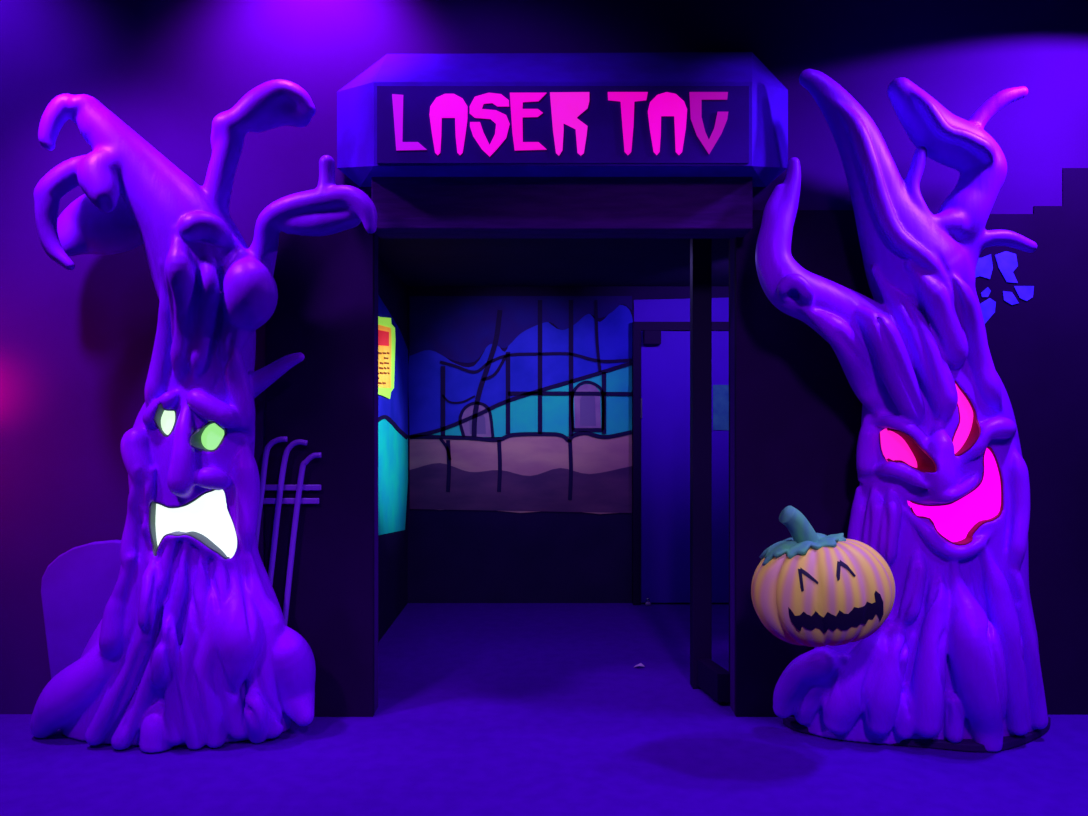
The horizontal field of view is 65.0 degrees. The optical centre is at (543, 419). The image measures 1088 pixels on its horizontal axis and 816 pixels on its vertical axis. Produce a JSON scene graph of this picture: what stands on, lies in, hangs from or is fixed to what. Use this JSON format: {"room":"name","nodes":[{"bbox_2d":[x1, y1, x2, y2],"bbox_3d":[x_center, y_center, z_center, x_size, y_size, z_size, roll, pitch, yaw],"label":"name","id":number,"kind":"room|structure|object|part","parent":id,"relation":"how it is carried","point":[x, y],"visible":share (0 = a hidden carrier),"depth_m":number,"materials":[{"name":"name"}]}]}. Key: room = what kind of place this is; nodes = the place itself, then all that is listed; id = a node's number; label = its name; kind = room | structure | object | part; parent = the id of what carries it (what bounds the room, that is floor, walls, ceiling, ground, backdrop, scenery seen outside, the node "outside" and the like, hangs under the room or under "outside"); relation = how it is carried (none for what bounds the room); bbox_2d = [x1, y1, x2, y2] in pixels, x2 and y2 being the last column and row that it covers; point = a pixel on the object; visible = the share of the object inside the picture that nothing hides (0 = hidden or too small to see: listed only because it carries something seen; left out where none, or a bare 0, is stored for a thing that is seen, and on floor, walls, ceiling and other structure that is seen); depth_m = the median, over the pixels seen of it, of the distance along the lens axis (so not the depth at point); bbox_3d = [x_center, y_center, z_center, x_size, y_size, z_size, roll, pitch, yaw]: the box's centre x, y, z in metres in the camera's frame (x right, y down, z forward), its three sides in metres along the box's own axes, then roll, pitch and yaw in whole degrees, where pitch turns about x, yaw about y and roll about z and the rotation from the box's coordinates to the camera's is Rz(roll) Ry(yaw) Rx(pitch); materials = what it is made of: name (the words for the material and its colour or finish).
{"room":"amusement arcade","nodes":[
{"label":"amusement arcade","id":0,"kind":"room"},
{"bbox_2d":[378,258,407,641],"bbox_3d":[-1.040,0.180,5.080,0.100,2.300,2.240,0,0,0],"label":"wall","id":1,"kind":"structure","parent":0,"point":[392,547],"depth_m":5.58,"materials":[{"name":"paint"}]},
{"bbox_2d":[378,316,394,398],"bbox_3d":[-0.974,-0.392,5.053,0.011,0.518,1.120,0,0,0],"label":"notice sign","id":2,"kind":"object","parent":1,"relation":"attached to","point":[386,330],"visible":0.44,"depth_m":5.26,"materials":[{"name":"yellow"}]},
{"bbox_3d":[-0.974,-0.382,4.977,0.003,0.405,0.932,0,0,0],"label":"text panel","id":3,"kind":"part","parent":2,"relation":"part of","materials":[{"name":"yellow paper"}]},
{"bbox_2d":[378,295,408,534],"bbox_3d":[-0.985,-0.054,5.333,0.008,1.666,1.774,0,0,0],"label":"mural","id":4,"kind":"object","parent":1,"relation":"attached to","point":[393,436],"visible":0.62,"depth_m":5.62,"materials":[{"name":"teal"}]},
{"bbox_2d":[0,0,1087,713],"bbox_3d":[0.000,-0.445,3.910,6.600,3.550,0.100,0,0,0],"label":"wall","id":5,"kind":"structure","parent":0,"point":[76,345],"depth_m":3.86,"materials":[{"name":"paint"}]},
{"bbox_2d":[265,221,373,716],"bbox_3d":[-1.007,0.195,3.842,0.481,2.270,0.035,0,0,0],"label":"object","id":6,"kind":"structure","parent":5,"relation":"attached to","point":[324,311],"depth_m":3.83,"materials":[{"name":"black paint"}]},
{"bbox_2d":[371,177,752,237],"bbox_3d":[0.077,-0.944,3.760,1.637,0.251,0.199,0,0,0],"label":"header beam","id":7,"kind":"structure","parent":5,"relation":"attached to","point":[406,207],"depth_m":3.66,"materials":[{"name":"paint"}]},
{"bbox_2d":[337,52,787,186],"bbox_3d":[0.082,-1.337,3.653,2.007,0.601,0.294,0,0,0],"label":"sign","id":8,"kind":"object","parent":7,"relation":"attached to","point":[663,114],"visible":1,"depth_m":3.51,"materials":[{"name":"paint"}]},
{"bbox_3d":[0.078,-1.215,3.515,1.530,0.317,0.007,0,0,0],"label":"sign panel","id":9,"kind":"part","parent":8,"relation":"part of","materials":[{"name":"pink plastic"}]},
{"bbox_2d":[690,238,729,704],"bbox_3d":[0.810,0.190,4.130,0.107,2.280,0.363,0,0,-12],"label":"door","id":10,"kind":"structure","parent":5,"relation":"in","point":[707,675],"depth_m":4.22,"materials":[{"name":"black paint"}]},
{"bbox_3d":[0.815,1.245,4.093,0.069,0.130,0.274,0,0,-11],"label":"rail","id":11,"kind":"part","parent":10,"relation":"part of","materials":[{"name":"black paint"}]},
{"bbox_2d":[735,210,870,716],"bbox_3d":[1.163,0.195,3.842,0.603,2.270,0.035,0,0,0],"label":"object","id":12,"kind":"structure","parent":5,"relation":"attached to","point":[798,414],"depth_m":3.83,"materials":[{"name":"black paint"}]},
{"bbox_2d":[975,168,1087,714],"bbox_3d":[2.414,0.104,3.854,1.904,2.482,0.009,0,0,0],"label":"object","id":13,"kind":"structure","parent":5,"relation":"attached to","point":[1034,305],"depth_m":3.85,"materials":[{"name":"paint"}]},
{"bbox_2d":[0,603,1087,815],"bbox_3d":[0.000,1.370,1.850,6.800,0.080,8.900,0,0,0],"label":"floor","id":14,"kind":"structure","parent":0,"point":[484,709],"depth_m":3.41,"materials":[{"name":"carpet"}]},
{"bbox_2d":[41,540,120,678],"bbox_3d":[-1.912,0.927,3.805,0.637,0.783,0.050,0,0,0],"label":"tombstone","id":15,"kind":"object","parent":14,"relation":"on","point":[77,586],"visible":0.38,"depth_m":3.78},
{"bbox_2d":[30,79,376,752],"bbox_3d":[-1.413,-0.045,3.538,1.466,2.743,0.414,0,0,0],"label":"tree","id":16,"kind":"object","parent":14,"relation":"on","point":[192,645],"visible":1,"depth_m":3.48,"materials":[{"name":"paint"}]},
{"bbox_2d":[161,410,174,434],"bbox_3d":[-1.553,-0.002,3.542,0.086,0.152,0.012,0,0,0],"label":"light","id":17,"kind":"object","parent":16,"relation":"attached to","point":[167,417],"depth_m":3.54,"materials":[{"name":"white plastic"}]},
{"bbox_2d":[155,490,236,557],"bbox_3d":[-1.448,0.428,3.547,0.345,0.298,0.012,0,0,0],"label":"light","id":18,"kind":"object","parent":16,"relation":"attached to","point":[211,515],"depth_m":3.54,"materials":[{"name":"white plastic"}]},
{"bbox_2d":[201,423,223,449],"bbox_3d":[-1.376,0.068,3.561,0.120,0.134,0.012,0,0,0],"label":"light","id":19,"kind":"object","parent":16,"relation":"attached to","point":[212,436],"depth_m":3.55,"materials":[{"name":"green plastic"}]},
{"bbox_2d":[255,436,321,625],"bbox_3d":[-1.173,0.675,3.794,0.372,1.206,0.042,0,0,0],"label":"fence","id":20,"kind":"object","parent":14,"relation":"on","point":[280,486],"visible":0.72,"depth_m":3.78,"materials":[{"name":"metal"}]},
{"bbox_3d":[-1.147,0.361,3.807,0.290,0.026,0.016,0,0,0],"label":"rail","id":21,"kind":"part","parent":20,"relation":"part of","materials":[{"name":"metal"}]},
{"bbox_3d":[-1.138,0.301,3.807,0.290,0.026,0.016,0,0,0],"label":"rail","id":22,"kind":"part","parent":20,"relation":"part of","materials":[{"name":"metal"}]},
{"bbox_2d":[645,598,650,605],"bbox_3d":[0.745,1.300,6.120,0.039,0.053,0.039,0,0,0],"label":"door stop","id":23,"kind":"object","parent":14,"relation":"on","point":[647,603],"visible":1,"depth_m":6.11,"materials":[{"name":"purple metal"}]},
{"bbox_2d":[755,69,1050,751],"bbox_3d":[1.541,-0.063,3.517,1.340,2.781,0.457,0,0,0],"label":"tree","id":24,"kind":"object","parent":14,"relation":"on","point":[942,495],"visible":0.97,"depth_m":3.46,"materials":[{"name":"paint"}]},
{"bbox_2d":[751,506,894,646],"bbox_3d":[1.071,0.592,3.284,0.540,0.535,0.395,0,0,0],"label":"pumpkin","id":25,"kind":"object","parent":24,"relation":"on","point":[810,588],"visible":1,"depth_m":3.15,"materials":[{"name":"orange"}]},
{"bbox_3d":[0.975,0.438,3.275,0.174,0.228,0.125,0,0,-15],"label":"stem","id":26,"kind":"part","parent":25,"relation":"part of","materials":[{"name":"green plastic"}]},
{"bbox_2d":[880,428,916,467],"bbox_3d":[1.477,0.123,3.547,0.160,0.179,0.012,0,0,0],"label":"light","id":27,"kind":"object","parent":24,"relation":"attached to","point":[893,446],"depth_m":3.54,"materials":[{"name":"pink plastic"}]},
{"bbox_2d":[907,448,1000,541],"bbox_3d":[1.686,0.306,3.506,0.394,0.409,0.012,0,0,0],"label":"light","id":28,"kind":"object","parent":24,"relation":"attached to","point":[955,521],"depth_m":3.50,"materials":[{"name":"pink plastic"}]},
{"bbox_2d":[953,383,972,453],"bbox_3d":[1.714,-0.008,3.511,0.116,0.325,0.012,0,0,0],"label":"light","id":29,"kind":"object","parent":24,"relation":"attached to","point":[964,431],"depth_m":3.51,"materials":[{"name":"pink plastic"}]},
{"bbox_2d":[378,237,729,285],"bbox_3d":[0.380,-1.000,5.130,2.940,0.060,2.340,0,0,0],"label":"ceiling","id":30,"kind":"structure","parent":0,"point":[416,261],"depth_m":5.23,"materials":[{"name":"paint"}]},
{"bbox_2d":[408,286,728,602],"bbox_3d":[0.380,0.180,6.250,2.940,2.300,0.100,0,0,0],"label":"wall","id":31,"kind":"structure","parent":0,"point":[455,556],"depth_m":6.20,"materials":[{"name":"paint"}]},
{"bbox_2d":[408,296,632,513],"bbox_3d":[-0.163,-0.109,6.190,1.644,1.580,0.016,0,0,0],"label":"mural","id":32,"kind":"object","parent":31,"relation":"attached to","point":[550,384],"visible":0.99,"depth_m":6.19,"materials":[{"name":"paint"}]},
{"bbox_2d":[632,322,728,604],"bbox_3d":[1.099,0.312,6.144,0.917,2.036,0.108,0,0,0],"label":"door","id":33,"kind":"structure","parent":31,"relation":"in","point":[660,350],"depth_m":6.15,"materials":[{"name":"paint"}]},
{"bbox_2d":[713,385,728,429],"bbox_3d":[1.309,-0.090,6.146,0.187,0.324,0.004,0,0,0],"label":"notice","id":34,"kind":"object","parent":33,"relation":"attached to","point":[720,392],"visible":0.64,"depth_m":6.14,"materials":[{"name":"blue paper"}]},
{"bbox_2d":[634,298,728,321],"bbox_3d":[1.218,-0.805,6.196,1.132,0.189,0.004,0,0,0],"label":"trim","id":35,"kind":"structure","parent":31,"relation":"attached to","point":[656,310],"depth_m":6.20,"materials":[{"name":"paint"}]}
]}

